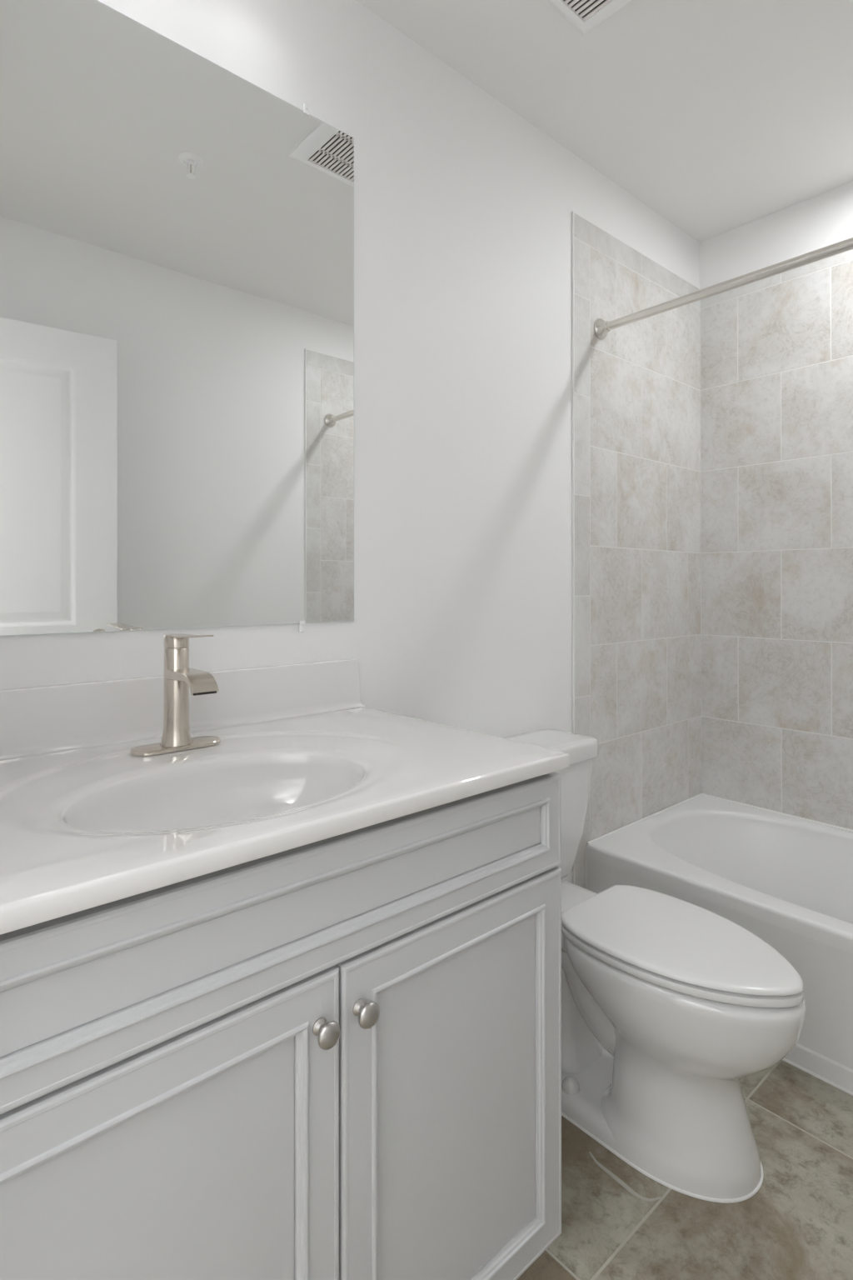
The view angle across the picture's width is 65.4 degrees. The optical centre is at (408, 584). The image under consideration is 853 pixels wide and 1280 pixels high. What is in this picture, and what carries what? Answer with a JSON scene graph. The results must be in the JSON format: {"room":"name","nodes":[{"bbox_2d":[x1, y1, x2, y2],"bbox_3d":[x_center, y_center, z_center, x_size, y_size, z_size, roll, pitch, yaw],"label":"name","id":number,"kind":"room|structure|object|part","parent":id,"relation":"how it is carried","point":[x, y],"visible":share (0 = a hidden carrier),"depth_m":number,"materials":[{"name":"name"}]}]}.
{"room":"bathroom","nodes":[
{"label":"bathroom","id":0,"kind":"room"},
{"bbox_2d":[0,0,701,888],"bbox_3d":[0.126,-0.078,1.746,2.702,2.449,0.107,0,0,-40],"label":"wall","id":1,"kind":"structure","parent":0,"point":[527,481],"depth_m":1.77,"materials":[{"name":"white paint"}]},
{"bbox_2d":[0,0,354,636],"bbox_3d":[-0.452,-0.454,1.185,0.871,1.106,0.009,0,0,-40],"label":"wall mirror","id":2,"kind":"object","parent":1,"relation":"attached to","point":[177,232],"visible":1,"depth_m":1.20,"materials":[{"name":"white mirror"}]},
{"bbox_2d":[0,658,366,759],"bbox_3d":[-0.443,0.215,1.176,0.896,0.104,0.034,0,0,-40],"label":"backsplash","id":3,"kind":"structure","parent":1,"relation":"attached to","point":[38,720],"depth_m":1.16,"materials":[{"name":"white stone"}]},
{"bbox_3d":[0.496,0.011,1.995,0.005,2.270,0.007,0,0,-40],"label":"edge trim","id":4,"kind":"part","parent":1,"relation":"part of","materials":[{"name":"white"}]},
{"bbox_2d":[594,237,852,339],"bbox_3d":[1.093,-0.804,1.507,0.066,0.066,1.517,0,0,-40],"label":"shower rod","id":5,"kind":"object","parent":1,"relation":"attached to","point":[602,327],"visible":1,"depth_m":1.77,"materials":[{"name":"silver metal"}]},
{"bbox_2d":[356,0,852,242],"bbox_3d":[0.089,-1.354,0.650,4.222,0.100,1.769,0,0,-40],"label":"ceiling","id":6,"kind":"structure","parent":0,"point":[719,117],"depth_m":1.73,"materials":[{"name":"white paint"}]},
{"bbox_2d":[545,0,631,34],"bbox_3d":[0.395,-1.296,1.357,0.307,0.012,0.297,0,0,-40],"label":"ceiling vent","id":7,"kind":"object","parent":6,"relation":"in","point":[584,15],"visible":1,"depth_m":1.49,"materials":[{"name":"white"}]},
{"bbox_2d":[517,1060,852,1279],"bbox_3d":[0.089,1.195,0.632,4.202,0.100,1.749,0,0,-40],"label":"floor","id":8,"kind":"structure","parent":0,"point":[618,1222],"depth_m":1.22,"materials":[{"name":"grey tile"}]},
{"bbox_2d":[0,771,561,1279],"bbox_3d":[-0.263,0.720,0.971,0.898,0.852,0.573,0,0,-40],"label":"vanity cabinet","id":9,"kind":"object","parent":8,"relation":"on","point":[339,1057],"visible":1,"depth_m":0.76,"materials":[{"name":"grey paint"}]},
{"bbox_3d":[-0.248,0.748,0.653,0.427,0.586,0.022,0,0,-40],"label":"door","id":10,"kind":"part","parent":9,"relation":"part of","materials":[{"name":"grey paint"}]},
{"bbox_3d":[-0.085,0.376,0.793,0.858,0.146,0.022,0,0,-40],"label":"drawer","id":11,"kind":"part","parent":9,"relation":"part of","materials":[{"name":"grey paint"}]},
{"bbox_2d":[0,658,569,934],"bbox_3d":[-0.270,0.278,0.974,0.896,0.232,0.565,0,0,-40],"label":"countertop","id":12,"kind":"structure","parent":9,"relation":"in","point":[299,759],"depth_m":1.01,"materials":[{"name":"white stone"}]},
{"bbox_2d":[130,633,220,755],"bbox_3d":[-0.352,0.172,1.061,0.147,0.192,0.144,0,0,-40],"label":"faucet","id":13,"kind":"object","parent":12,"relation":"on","point":[178,677],"visible":1,"depth_m":1.08,"materials":[{"name":"silver metal"}]},
{"bbox_3d":[-0.382,0.265,1.096,0.147,0.007,0.051,0,0,-40],"label":"plate","id":14,"kind":"part","parent":13,"relation":"part of","materials":[{"name":"silver metal"}]},
{"bbox_3d":[-0.349,0.082,1.056,0.032,0.009,0.123,0,0,-40],"label":"lever","id":15,"kind":"part","parent":13,"relation":"part of","materials":[{"name":"silver metal"}]},
{"bbox_3d":[-0.344,0.152,1.050,0.042,0.029,0.115,0,0,-40],"label":"spout","id":16,"kind":"part","parent":13,"relation":"part of","materials":[{"name":"silver metal"}]},
{"bbox_3d":[-0.094,0.510,0.757,0.030,0.030,0.027,0,0,-40],"label":"knob","id":17,"kind":"part","parent":9,"relation":"part of","materials":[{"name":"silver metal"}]},
{"bbox_3d":[-0.051,0.511,0.794,0.030,0.030,0.027,0,0,-40],"label":"knob","id":18,"kind":"part","parent":9,"relation":"part of","materials":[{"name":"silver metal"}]},
{"bbox_3d":[0.079,0.748,0.932,0.427,0.586,0.022,0,0,-40],"label":"door","id":19,"kind":"part","parent":9,"relation":"part of","materials":[{"name":"grey paint"}]},
{"bbox_2d":[502,729,806,1203],"bbox_3d":[0.471,0.777,1.481,0.450,0.740,0.744,0,0,-40],"label":"toilet","id":20,"kind":"object","parent":8,"relation":"on","point":[668,1002],"visible":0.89,"depth_m":1.30,"materials":[{"name":"porcelain"},{"name":"plastic"}]},
{"bbox_3d":[0.289,0.433,1.694,0.450,0.050,0.186,0,0,-40],"label":"tank lid","id":21,"kind":"part","parent":20,"relation":"part of","materials":[{"name":"white ceramic"}]},
{"bbox_3d":[0.289,0.607,1.693,0.419,0.302,0.166,0,0,-40],"label":"tank","id":22,"kind":"part","parent":20,"relation":"part of","materials":[{"name":"white ceramic"}]},
{"bbox_3d":[0.567,0.751,1.375,0.318,0.016,0.453,0,0,-40],"label":"seat","id":23,"kind":"part","parent":20,"relation":"part of","materials":[{"name":"white plastic"}]},
{"bbox_3d":[0.567,0.732,1.375,0.319,0.012,0.454,0,0,-40],"label":"lid","id":24,"kind":"part","parent":20,"relation":"part of","materials":[{"name":"white plastic"}]},
{"bbox_2d":[585,793,852,1095],"bbox_3d":[1.313,0.966,1.693,0.749,0.362,1.518,0,0,-40],"label":"bathtub","id":25,"kind":"object","parent":8,"relation":"on","point":[786,879],"visible":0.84,"depth_m":2.00,"materials":[{"name":"white ceramic"}]},
{"bbox_2d":[700,180,852,829],"bbox_3d":[1.672,-0.078,1.933,0.106,2.449,1.629,0,0,-40],"label":"wall","id":26,"kind":"structure","parent":0,"point":[777,351],"depth_m":2.30,"materials":[{"name":"grey tile"}]}
]}

